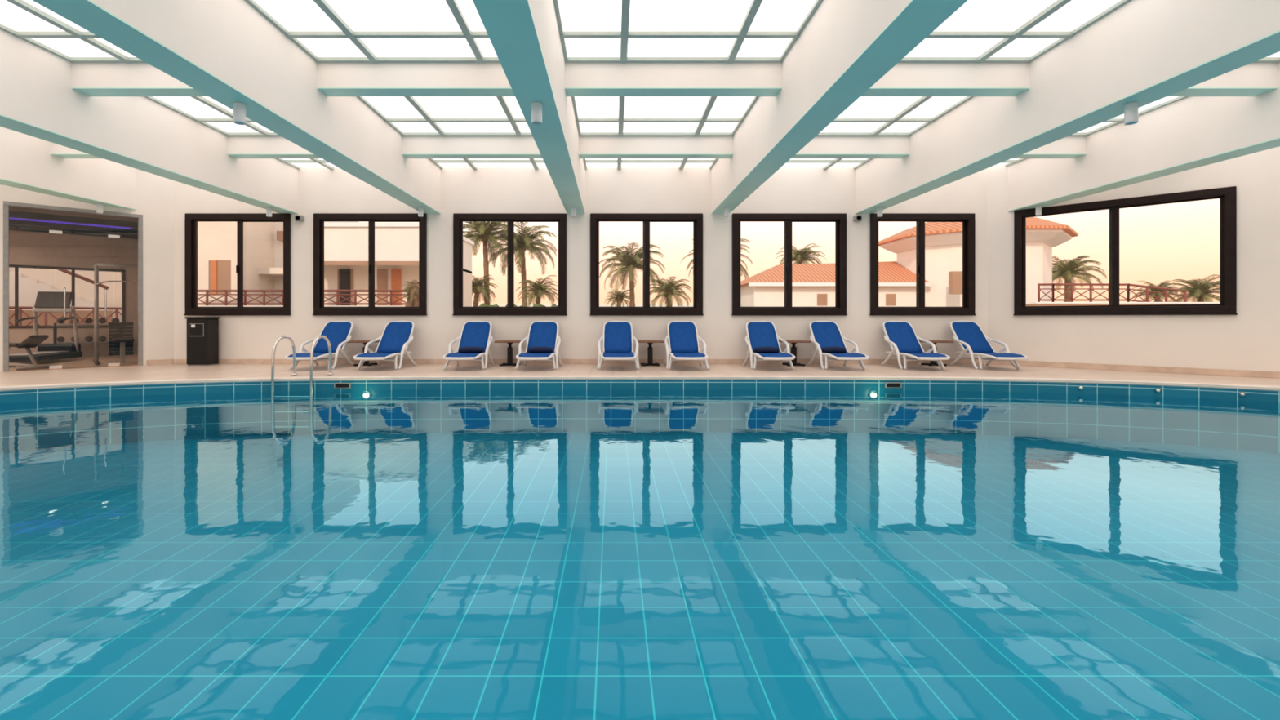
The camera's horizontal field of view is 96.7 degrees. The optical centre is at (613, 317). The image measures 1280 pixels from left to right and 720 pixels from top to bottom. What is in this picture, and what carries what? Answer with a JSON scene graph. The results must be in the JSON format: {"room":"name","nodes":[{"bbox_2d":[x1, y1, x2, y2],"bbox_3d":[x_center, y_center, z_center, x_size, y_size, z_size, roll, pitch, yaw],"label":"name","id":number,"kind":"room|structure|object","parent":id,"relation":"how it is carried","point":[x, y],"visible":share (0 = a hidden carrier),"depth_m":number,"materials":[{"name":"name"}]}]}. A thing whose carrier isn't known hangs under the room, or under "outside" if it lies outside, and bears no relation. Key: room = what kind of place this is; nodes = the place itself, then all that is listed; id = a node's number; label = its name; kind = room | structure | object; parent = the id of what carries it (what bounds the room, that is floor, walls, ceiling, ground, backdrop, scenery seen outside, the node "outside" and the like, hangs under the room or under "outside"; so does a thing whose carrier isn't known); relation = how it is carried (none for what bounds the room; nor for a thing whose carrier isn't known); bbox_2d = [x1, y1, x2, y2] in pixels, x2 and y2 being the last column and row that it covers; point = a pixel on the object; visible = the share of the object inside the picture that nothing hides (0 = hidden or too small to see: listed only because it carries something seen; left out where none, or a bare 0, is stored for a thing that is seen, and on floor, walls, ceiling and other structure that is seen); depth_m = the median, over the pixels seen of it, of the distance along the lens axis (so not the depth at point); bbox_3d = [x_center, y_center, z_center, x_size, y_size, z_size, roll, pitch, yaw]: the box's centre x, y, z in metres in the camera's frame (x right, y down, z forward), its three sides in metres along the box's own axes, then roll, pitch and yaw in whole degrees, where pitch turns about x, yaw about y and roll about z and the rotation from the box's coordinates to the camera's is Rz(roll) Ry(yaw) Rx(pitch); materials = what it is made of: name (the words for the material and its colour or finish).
{"room":"indoor swimming pool","nodes":[
{"label":"indoor swimming pool","id":0,"kind":"room"},
{"bbox_2d":[8,230,137,355],"bbox_3d":[-15.299,-0.570,13.160,0.220,3.100,6.700,0,0,45],"label":"wall","id":1,"kind":"structure","parent":0,"point":[31,250],"depth_m":14.56,"materials":[{"name":"brown paint"}]},
{"bbox_2d":[8,353,137,371],"bbox_3d":[-13.626,0.996,11.487,4.950,0.029,6.900,0,0,45],"label":"floor","id":2,"kind":"structure","parent":0,"point":[86,361],"depth_m":12.32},
{"bbox_2d":[8,334,55,370],"bbox_3d":[-11.532,0.657,11.036,1.405,0.646,0.560,0,0,20],"label":"weight bench","id":3,"kind":"object","parent":2,"relation":"on","point":[32,341],"visible":0.8,"depth_m":10.86,"materials":[{"name":"black metal"}]},
{"bbox_2d":[8,291,82,362],"bbox_3d":[-12.592,0.169,12.518,0.790,1.521,1.750,0,0,-20],"label":"treadmill","id":4,"kind":"object","parent":2,"relation":"on","point":[46,301],"visible":0.9,"depth_m":12.93,"materials":[{"name":"black metal"}]},
{"bbox_2d":[52,318,122,355],"bbox_3d":[-13.043,0.497,14.157,0.350,0.967,1.300,0,0,45],"label":"dumbbell rack","id":5,"kind":"object","parent":2,"relation":"on","point":[102,322],"visible":0.6,"depth_m":14.00,"materials":[{"name":"grey metal"}]},
{"bbox_2d":[93,263,137,364],"bbox_3d":[-10.664,-0.072,12.343,1.130,2.165,0.870,0,0,45],"label":"machine","id":6,"kind":"object","parent":2,"relation":"on","point":[118,349],"visible":0.91,"depth_m":12.21,"materials":[{"name":"grey metal"}]},
{"bbox_2d":[8,206,137,239],"bbox_3d":[-13.626,-2.110,11.487,8.379,0.220,8.379,0,0,0],"label":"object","id":7,"kind":"structure","parent":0,"point":[21,218],"depth_m":12.39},
{"bbox_2d":[0,168,173,372],"bbox_3d":[-11.848,-1.120,9.588,0.250,4.240,7.071,0,0,45],"label":"wall","id":8,"kind":"structure","parent":0,"point":[154,193],"depth_m":11.75,"materials":[{"name":"paint"}]},
{"bbox_2d":[3,200,142,372],"bbox_3d":[-10.339,-0.560,10.979,0.198,3.080,1.950,0,0,45],"label":"door","id":9,"kind":"structure","parent":8,"relation":"in","point":[6,204],"depth_m":10.79,"materials":[{"name":"grey metal"}]},
{"bbox_2d":[146,359,173,365],"bbox_3d":[-11.759,0.925,9.485,7.051,0.110,0.028,0,0,-45],"label":"baseboard","id":10,"kind":"structure","parent":8,"relation":"attached to","point":[157,362],"depth_m":11.81,"materials":[{"name":"stone"}]},
{"bbox_2d":[173,167,987,359],"bbox_3d":[-0.680,-1.120,12.125,17.160,4.240,0.250,0,0,0],"label":"wall","id":11,"kind":"structure","parent":0,"point":[320,189],"depth_m":12.00,"materials":[{"name":"paint"}]},
{"bbox_2d":[183,213,291,315],"bbox_3d":[-7.900,-1.117,12.047,2.220,2.147,0.225,0,0,0],"label":"window","id":12,"kind":"structure","parent":11,"relation":"in","point":[191,308],"depth_m":11.95,"materials":[{"name":"brown metal"}]},
{"bbox_2d":[294,215,303,221],"bbox_3d":[-6.580,-2.080,11.930,0.150,0.120,0.120,0,0,0],"label":"security camera","id":13,"kind":"object","parent":11,"relation":"attached to","point":[297,218],"visible":1,"depth_m":11.87,"materials":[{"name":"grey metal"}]},
{"bbox_2d":[312,213,426,315],"bbox_3d":[-5.115,-1.117,12.047,2.390,2.147,0.225,0,0,0],"label":"window","id":14,"kind":"structure","parent":11,"relation":"in","point":[319,219],"depth_m":11.95,"materials":[{"name":"brown metal"}]},
{"bbox_2d":[452,213,567,315],"bbox_3d":[-2.170,-1.117,12.047,2.400,2.147,0.225,0,0,0],"label":"window","id":15,"kind":"structure","parent":11,"relation":"in","point":[458,218],"depth_m":11.95,"materials":[{"name":"brown metal"}]},
{"bbox_2d":[173,359,987,364],"bbox_3d":[-0.680,0.925,11.988,17.120,0.110,0.028,0,0,0],"label":"baseboard","id":16,"kind":"structure","parent":11,"relation":"attached to","point":[175,361],"depth_m":11.97,"materials":[{"name":"stone"}]},
{"bbox_2d":[589,213,703,315],"bbox_3d":[0.705,-1.117,12.047,2.390,2.147,0.225,0,0,0],"label":"window","id":17,"kind":"structure","parent":11,"relation":"in","point":[595,218],"depth_m":11.95,"materials":[{"name":"brown metal"}]},
{"bbox_2d":[731,213,847,315],"bbox_3d":[3.710,-1.117,12.047,2.420,2.147,0.225,0,0,0],"label":"window","id":18,"kind":"structure","parent":11,"relation":"in","point":[840,219],"depth_m":11.95,"materials":[{"name":"brown metal"}]},
{"bbox_2d":[853,215,862,221],"bbox_3d":[5.130,-2.080,11.930,0.150,0.120,0.120,0,0,0],"label":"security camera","id":19,"kind":"object","parent":11,"relation":"attached to","point":[855,218],"visible":1,"depth_m":11.87,"materials":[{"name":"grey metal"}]},
{"bbox_2d":[869,213,976,315],"bbox_3d":[6.515,-1.117,12.047,2.210,2.147,0.225,0,0,0],"label":"window","id":20,"kind":"structure","parent":11,"relation":"in","point":[968,308],"depth_m":11.95,"materials":[{"name":"brown metal"}]},
{"bbox_2d":[0,0,1279,213],"bbox_3d":[-0.680,-2.679,3.510,27.360,0.979,17.020,0,0,0],"label":"ceiling","id":21,"kind":"structure","parent":0,"point":[82,132],"depth_m":6.98,"materials":[{"name":"white paint"}]},
{"bbox_2d":[96,203,102,213],"bbox_3d":[-9.880,-2.098,10.950,0.099,0.184,0.099,0,0,0],"label":"ceiling spotlight","id":22,"kind":"object","parent":21,"relation":"attached to","point":[99,206],"depth_m":10.92,"materials":[{"name":"silver metal"}]},
{"bbox_2d":[233,102,245,124],"bbox_3d":[-3.820,-2.087,5.820,0.110,0.205,0.110,0,0,0],"label":"ceiling spotlight","id":23,"kind":"object","parent":21,"relation":"attached to","point":[239,108],"depth_m":5.78,"materials":[{"name":"silver metal"}]},
{"bbox_2d":[266,206,271,217],"bbox_3d":[-6.830,-2.098,11.300,0.099,0.184,0.099,0,0,0],"label":"ceiling spotlight","id":24,"kind":"object","parent":21,"relation":"attached to","point":[268,210],"depth_m":11.26,"materials":[{"name":"silver metal"}]},
{"bbox_2d":[417,206,423,217],"bbox_3d":[-3.820,-2.098,11.300,0.099,0.184,0.099,0,0,0],"label":"ceiling spotlight","id":25,"kind":"object","parent":21,"relation":"attached to","point":[420,210],"depth_m":11.26,"materials":[{"name":"silver metal"}]},
{"bbox_2d":[531,102,542,124],"bbox_3d":[-0.780,-2.087,5.820,0.110,0.205,0.110,0,0,0],"label":"ceiling spotlight","id":26,"kind":"object","parent":21,"relation":"attached to","point":[536,107],"depth_m":5.77,"materials":[{"name":"silver metal"}]},
{"bbox_2d":[571,206,576,217],"bbox_3d":[-0.780,-2.098,11.300,0.099,0.184,0.099,0,0,0],"label":"ceiling spotlight","id":27,"kind":"object","parent":21,"relation":"attached to","point":[573,209],"depth_m":11.26,"materials":[{"name":"silver metal"}]},
{"bbox_2d":[0,0,1279,169],"bbox_3d":[-0.680,-3.143,3.500,27.160,0.047,17.000,0,0,0],"label":"frame","id":28,"kind":"object","parent":21,"relation":"attached to","point":[69,32],"visible":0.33,"depth_m":6.92,"materials":[{"name":"white metal"}]},
{"bbox_2d":[724,206,729,217],"bbox_3d":[2.260,-2.098,11.300,0.099,0.184,0.099,0,0,0],"label":"ceiling spotlight","id":29,"kind":"object","parent":21,"relation":"attached to","point":[726,210],"depth_m":11.26,"materials":[{"name":"silver metal"}]},
{"bbox_2d":[877,206,882,217],"bbox_3d":[5.300,-2.098,11.300,0.099,0.184,0.099,0,0,0],"label":"ceiling spotlight","id":30,"kind":"object","parent":21,"relation":"attached to","point":[879,209],"depth_m":11.26,"materials":[{"name":"silver metal"}]},
{"bbox_2d":[1035,205,1041,215],"bbox_3d":[8.340,-2.098,11.150,0.099,0.184,0.099,0,0,0],"label":"ceiling spotlight","id":31,"kind":"object","parent":21,"relation":"attached to","point":[1038,208],"depth_m":11.11,"materials":[{"name":"silver metal"}]},
{"bbox_2d":[1124,102,1138,124],"bbox_3d":[5.300,-2.087,5.820,0.110,0.205,0.110,0,0,0],"label":"ceiling spotlight","id":32,"kind":"object","parent":21,"relation":"attached to","point":[1131,108],"depth_m":5.78,"materials":[{"name":"silver metal"}]},
{"bbox_2d":[0,364,1279,386],"bbox_3d":[-0.680,0.980,3.500,27.200,0.001,17.040,0,0,0],"label":"floor","id":33,"kind":"structure","parent":0,"point":[166,371],"depth_m":10.27,"materials":[{"name":"tile"}]},
{"bbox_2d":[184,316,220,365],"bbox_3d":[-8.450,0.484,11.720,0.460,0.992,0.400,0,0,0],"label":"trash bin","id":34,"kind":"object","parent":33,"relation":"on","point":[202,332],"visible":1,"depth_m":11.54,"materials":[{"name":"black metal"}]},
{"bbox_2d":[271,335,333,433],"bbox_3d":[-5.115,1.064,9.387,0.670,1.532,0.766,0,0,0],"label":"pool ladder","id":35,"kind":"object","parent":33,"relation":"on","point":[273,411],"visible":1,"depth_m":9.09,"materials":[{"name":"silver metal"}]},
{"bbox_2d":[284,320,354,369],"bbox_3d":[-5.680,0.523,11.092,0.817,0.929,1.547,0,0,1],"label":"sun lounger","id":36,"kind":"object","parent":33,"relation":"on","point":[338,332],"visible":0.84,"depth_m":11.42,"materials":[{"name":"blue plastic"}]},
{"bbox_2d":[346,339,379,365],"bbox_3d":[-5.060,0.723,11.650,0.540,0.509,0.540,0,0,0],"label":"side table","id":37,"kind":"object","parent":33,"relation":"on","point":[365,342],"visible":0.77,"depth_m":11.55,"materials":[{"name":"brown wood"}]},
{"bbox_2d":[353,320,416,369],"bbox_3d":[-4.421,0.523,11.092,0.817,0.929,1.547,0,0,1],"label":"sun lounger","id":38,"kind":"object","parent":33,"relation":"on","point":[396,337],"visible":1,"depth_m":11.40,"materials":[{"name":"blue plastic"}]},
{"bbox_2d":[442,320,494,369],"bbox_3d":[-2.800,0.523,11.092,0.817,0.929,1.547,0,0,-1],"label":"sun lounger","id":39,"kind":"object","parent":33,"relation":"on","point":[474,342],"visible":1,"depth_m":11.41,"materials":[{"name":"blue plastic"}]},
{"bbox_2d":[494,339,524,365],"bbox_3d":[-2.110,0.723,11.650,0.540,0.509,0.540,0,0,0],"label":"side table","id":40,"kind":"object","parent":33,"relation":"on","point":[509,349],"visible":0.89,"depth_m":11.60,"materials":[{"name":"brown wood"}]},
{"bbox_2d":[515,320,562,369],"bbox_3d":[-1.441,0.523,11.092,0.817,0.929,1.547,0,0,1],"label":"sun lounger","id":41,"kind":"object","parent":33,"relation":"on","point":[542,344],"visible":1,"depth_m":11.41,"materials":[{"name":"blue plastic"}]},
{"bbox_2d":[596,320,639,369],"bbox_3d":[0.100,0.523,11.092,0.817,0.929,1.547,0,0,0],"label":"sun lounger","id":42,"kind":"object","parent":33,"relation":"on","point":[617,337],"visible":1,"depth_m":11.41,"materials":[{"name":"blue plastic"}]},
{"bbox_2d":[0,379,1279,719],"bbox_3d":[0.400,1.435,4.400,21.000,0.910,10.000,0,0,0],"label":"basin","id":43,"kind":"object","parent":33,"relation":"in","point":[481,549],"visible":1,"depth_m":4.63,"materials":[{"name":"tile"}]},
{"bbox_2d":[333,382,351,388],"bbox_3d":[-4.400,1.105,9.249,0.270,0.090,0.033,0,0,0],"label":"skimmer","id":44,"kind":"object","parent":43,"relation":"attached to","point":[336,385],"visible":1,"depth_m":9.23,"materials":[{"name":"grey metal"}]},
{"bbox_2d":[360,390,371,399],"bbox_3d":[-4.030,1.270,9.273,0.160,0.160,0.045,0,0,0],"label":"lamp","id":45,"kind":"object","parent":43,"relation":"attached to","point":[366,395],"visible":1,"depth_m":9.27,"materials":[{"name":"white glass"}]},
{"bbox_2d":[0,375,1279,391],"bbox_3d":[0.400,0.999,4.400,21.340,0.062,10.340,0,0,0],"label":"pool coping","id":46,"kind":"object","parent":43,"relation":"on","point":[103,384],"visible":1,"depth_m":9.21,"materials":[{"name":"stone"}]},
{"bbox_2d":[868,390,878,399],"bbox_3d":[4.270,1.270,9.311,0.160,0.160,0.045,0,0,0],"label":"lamp","id":47,"kind":"object","parent":43,"relation":"attached to","point":[873,394],"visible":1,"depth_m":9.30,"materials":[{"name":"white glass"}]},
{"bbox_2d":[884,382,902,387],"bbox_3d":[4.580,1.105,9.301,0.270,0.090,0.033,0,0,0],"label":"skimmer","id":48,"kind":"object","parent":43,"relation":"attached to","point":[887,384],"visible":1,"depth_m":9.29,"materials":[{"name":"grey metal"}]},
{"bbox_2d":[1155,388,1160,393],"bbox_3d":[8.200,1.100,8.555,0.070,0.070,0.030,0,0,0],"label":"inlet","id":49,"kind":"object","parent":43,"relation":"attached to","point":[1157,390],"visible":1,"depth_m":8.55,"materials":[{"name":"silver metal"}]},
{"bbox_2d":[1240,391,1245,396],"bbox_3d":[9.000,1.100,8.126,0.070,0.070,0.030,0,0,0],"label":"inlet","id":50,"kind":"object","parent":43,"relation":"attached to","point":[1242,393],"visible":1,"depth_m":8.12,"materials":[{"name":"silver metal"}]},
{"bbox_2d":[637,339,664,365],"bbox_3d":[0.760,0.723,11.650,0.540,0.509,0.540,0,0,0],"label":"side table","id":51,"kind":"object","parent":33,"relation":"on","point":[650,349],"visible":0.91,"depth_m":11.60,"materials":[{"name":"brown wood"}]},
{"bbox_2d":[663,320,709,369],"bbox_3d":[1.420,0.523,11.092,0.817,0.929,1.547,0,0,0],"label":"sun lounger","id":52,"kind":"object","parent":33,"relation":"on","point":[682,337],"visible":1,"depth_m":11.41,"materials":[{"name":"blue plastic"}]},
{"bbox_2d":[742,320,795,369],"bbox_3d":[3.029,0.523,11.092,0.817,0.929,1.547,0,0,2],"label":"sun lounger","id":53,"kind":"object","parent":33,"relation":"on","point":[762,339],"visible":1,"depth_m":11.41,"materials":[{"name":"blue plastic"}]},
{"bbox_2d":[778,339,811,365],"bbox_3d":[3.700,0.723,11.650,0.540,0.509,0.540,0,0,0],"label":"side table","id":54,"kind":"object","parent":33,"relation":"on","point":[793,349],"visible":0.8,"depth_m":11.60,"materials":[{"name":"brown wood"}]},
{"bbox_2d":[807,320,868,369],"bbox_3d":[4.360,0.523,11.092,0.817,0.929,1.547,0,0,0],"label":"sun lounger","id":55,"kind":"object","parent":33,"relation":"on","point":[827,337],"visible":1,"depth_m":11.41,"materials":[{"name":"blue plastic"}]},
{"bbox_2d":[880,320,950,369],"bbox_3d":[5.859,0.523,11.092,0.817,0.929,1.547,0,0,2],"label":"sun lounger","id":56,"kind":"object","parent":33,"relation":"on","point":[901,336],"visible":1,"depth_m":11.40,"materials":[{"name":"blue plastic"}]},
{"bbox_2d":[918,339,954,365],"bbox_3d":[6.560,0.723,11.650,0.540,0.509,0.540,0,0,0],"label":"side table","id":57,"kind":"object","parent":33,"relation":"on","point":[934,341],"visible":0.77,"depth_m":11.57,"materials":[{"name":"brown wood"}]},
{"bbox_2d":[949,320,1028,369],"bbox_3d":[7.270,0.523,11.092,0.817,0.929,1.547,0,0,0],"label":"sun lounger","id":58,"kind":"object","parent":33,"relation":"on","point":[969,335],"visible":1,"depth_m":11.38,"materials":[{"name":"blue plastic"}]},
{"bbox_2d":[0,0,1279,167],"bbox_3d":[-0.680,-3.170,3.500,27.160,0.001,17.000,0,0,0],"label":"skylight","id":59,"kind":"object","parent":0,"point":[293,15],"depth_m":6.62,"materials":[{"name":"glass"}]},
{"bbox_2d":[987,146,1279,371],"bbox_3d":[10.488,-1.120,9.588,7.071,4.240,0.250,0,0,45],"label":"wall","id":60,"kind":"structure","parent":0,"point":[1249,340],"depth_m":9.99,"materials":[{"name":"paint"}]},
{"bbox_2d":[1013,186,1237,315],"bbox_3d":[9.351,-1.117,10.616,3.090,2.147,0.225,0,0,45],"label":"window","id":61,"kind":"structure","parent":60,"relation":"in","point":[1227,196],"depth_m":10.43,"materials":[{"name":"brown metal"}]},
{"bbox_2d":[990,360,1279,378],"bbox_3d":[10.399,0.925,9.484,7.051,0.110,0.028,0,0,45],"label":"baseboard","id":62,"kind":"structure","parent":60,"relation":"attached to","point":[1246,373],"depth_m":10.22,"materials":[{"name":"stone"}]},
{"label":"outside","id":63,"kind":"structure","parent":0,"visible":0},
{"bbox_3d":[0.000,1.070,86.150,180.000,0.060,147.700,0,0,0],"label":"ground","id":64,"kind":"structure","parent":63,"visible":0},
{"bbox_2d":[8,306,121,325],"bbox_3d":[-16.255,0.338,15.612,6.044,1.285,0.061,0,0,-45],"label":"railing","id":65,"kind":"object","parent":64,"relation":"on","point":[20,308],"visible":0.15,"depth_m":16.27,"materials":[{"name":"red wood"}]},
{"bbox_2d":[8,266,121,325],"bbox_3d":[-18.066,-1.970,16.775,1.393,6.100,7.300,0,0,45],"label":"building","id":66,"kind":"structure","parent":64,"relation":"on","point":[31,281],"depth_m":17.69,"materials":[{"name":"paint"}]},
{"bbox_2d":[197,305,404,306],"bbox_3d":[-10.418,0.340,19.300,8.842,1.480,0.600,0,0,0],"label":"terrace retaining wall","id":67,"kind":"structure","parent":64,"relation":"on","point":[197,305],"depth_m":19.00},
{"bbox_2d":[197,289,408,305],"bbox_3d":[-10.318,-0.670,19.200,8.122,0.540,0.069,0,0,0],"label":"terrace railing","id":68,"kind":"object","parent":67,"relation":"on","point":[225,295],"depth_m":19.18,"materials":[{"name":"red wood"}]},
{"bbox_2d":[197,222,474,306],"bbox_3d":[-10.856,-2.220,22.395,9.475,6.600,5.410,0,0,0],"label":"building","id":69,"kind":"structure","parent":64,"relation":"on","point":[345,243],"depth_m":20.00,"materials":[{"name":"paint"}]},
{"bbox_2d":[402,280,418,306],"bbox_3d":[-6.413,-0.082,18.194,0.866,2.248,0.760,0,0,0],"label":"palm tree","id":70,"kind":"object","parent":64,"relation":"on","point":[413,282],"visible":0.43,"depth_m":18.07,"materials":[{"name":"plant"}]},
{"bbox_2d":[403,284,418,306],"bbox_3d":[-6.186,0.000,17.976,0.853,2.081,0.829,0,0,-2],"label":"palm tree","id":71,"kind":"object","parent":64,"relation":"on","point":[414,295],"visible":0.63,"depth_m":17.82,"materials":[{"name":"green plant"}]},
{"bbox_2d":[471,275,497,306],"bbox_3d":[-7.910,-0.749,32.990,2.431,3.580,2.436,0,0,13],"label":"palm tree","id":72,"kind":"object","parent":64,"relation":"on","point":[477,287],"visible":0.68,"depth_m":32.84,"materials":[{"name":"green plant"}]},
{"bbox_2d":[462,222,524,305],"bbox_3d":[-7.620,-2.617,33.917,4.739,7.314,4.660,0,0,0],"label":"palm tree","id":73,"kind":"object","parent":64,"relation":"on","point":[486,234],"visible":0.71,"depth_m":33.74,"materials":[{"name":"green plant"}]},
{"bbox_2d":[478,302,558,306],"bbox_3d":[-5.323,0.138,29.999,7.628,1.804,1.311,0,0,0],"label":"hedge","id":74,"kind":"object","parent":64,"relation":"on","point":[482,304],"visible":0.05,"depth_m":29.92,"materials":[{"name":"green plant"}]},
{"bbox_2d":[487,222,556,306],"bbox_3d":[-5.889,-2.493,36.047,4.644,7.066,5.086,0,0,0],"label":"palm tree","id":75,"kind":"object","parent":64,"relation":"on","point":[527,239],"visible":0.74,"depth_m":35.57,"materials":[{"name":"green plant"}]},
{"bbox_2d":[515,275,558,306],"bbox_3d":[-4.370,-0.711,32.981,2.651,3.503,2.774,0,0,0],"label":"palm tree","id":76,"kind":"object","parent":64,"relation":"on","point":[538,292],"visible":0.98,"depth_m":32.70,"materials":[{"name":"green plant"}]},
{"bbox_2d":[471,303,693,306],"bbox_3d":[-0.930,-0.045,48.950,24.448,2.251,2.100,0,0,0],"label":"cabins","id":77,"kind":"object","parent":64,"relation":"on","point":[499,304],"visible":0.05,"depth_m":48.01,"materials":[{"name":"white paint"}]},
{"bbox_2d":[604,288,629,306],"bbox_3d":[0.404,-0.489,40.006,2.087,3.058,2.143,0,0,0],"label":"palm tree","id":78,"kind":"object","parent":64,"relation":"on","point":[620,299],"visible":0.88,"depth_m":39.78,"materials":[{"name":"green plant"}]},
{"bbox_2d":[599,242,665,306],"bbox_3d":[1.120,-1.795,36.136,4.523,5.670,4.728,0,0,0],"label":"palm tree","id":79,"kind":"object","parent":64,"relation":"on","point":[630,261],"visible":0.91,"depth_m":35.53,"materials":[{"name":"green plant"}]},
{"bbox_2d":[649,275,692,306],"bbox_3d":[3.188,-0.649,33.001,2.861,3.379,3.089,0,0,0],"label":"palm tree","id":80,"kind":"object","parent":64,"relation":"on","point":[668,290],"visible":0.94,"depth_m":32.65,"materials":[{"name":"green plant"}]},
{"bbox_2d":[680,238,752,279],"bbox_3d":[6.886,-2.188,36.941,4.536,6.457,4.595,0,0,-23],"label":"palm tree","id":81,"kind":"object","parent":64,"relation":"on","point":[742,239],"visible":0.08,"depth_m":36.91,"materials":[{"name":"green plant"}]},
{"bbox_2d":[774,243,826,265],"bbox_3d":[15.136,-2.477,45.983,4.053,7.034,3.801,0,0,0],"label":"palm tree","id":82,"kind":"object","parent":64,"relation":"on","point":[802,256],"visible":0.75,"depth_m":45.66,"materials":[{"name":"green plant"}]},
{"bbox_2d":[740,261,931,306],"bbox_3d":[11.013,-0.991,30.975,8.826,4.141,6.750,0,0,0],"label":"house","id":83,"kind":"structure","parent":64,"relation":"on","point":[813,285],"depth_m":28.00,"materials":[{"name":"white paint"}]},
{"bbox_2d":[878,217,1078,306],"bbox_3d":[18.557,-2.332,29.500,8.315,6.825,8.315,0,0,0],"label":"octagonal tower","id":84,"kind":"structure","parent":64,"relation":"on","point":[943,240],"depth_m":27.19,"materials":[{"name":"white paint"}]},
{"bbox_2d":[1052,255,1106,302],"bbox_3d":[26.395,-1.282,33.037,3.596,4.643,3.735,0,0,0],"label":"palm tree","id":85,"kind":"object","parent":64,"relation":"on","point":[1067,271],"visible":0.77,"depth_m":32.50,"materials":[{"name":"green plant"}]},
{"bbox_2d":[1026,302,1219,306],"bbox_3d":[20.927,0.240,22.975,9.217,1.680,2.050,0,0,0],"label":"wall","id":86,"kind":"structure","parent":64,"relation":"on","point":[1033,304],"depth_m":21.95,"materials":[{"name":"white paint"}]},
{"bbox_2d":[1037,283,1186,302],"bbox_3d":[19.380,-0.834,22.050,5.762,0.973,0.169,0,0,0],"label":"railing","id":87,"kind":"object","parent":86,"relation":"on","point":[1072,289],"visible":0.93,"depth_m":22.06,"materials":[{"name":"red wood"}]},
{"bbox_2d":[1131,280,1182,302],"bbox_3d":[34.427,-0.662,35.958,2.570,3.405,2.331,0,0,31],"label":"palm tree","id":88,"kind":"object","parent":64,"relation":"on","point":[1164,283],"visible":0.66,"depth_m":35.84,"materials":[{"name":"green plant"}]},
{"bbox_2d":[1163,274,1219,302],"bbox_3d":[37.081,-0.845,36.062,3.328,3.773,3.521,0,0,-26],"label":"palm tree","id":89,"kind":"object","parent":64,"relation":"on","point":[1201,291],"visible":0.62,"depth_m":35.74,"materials":[{"name":"green plant"}]}
]}

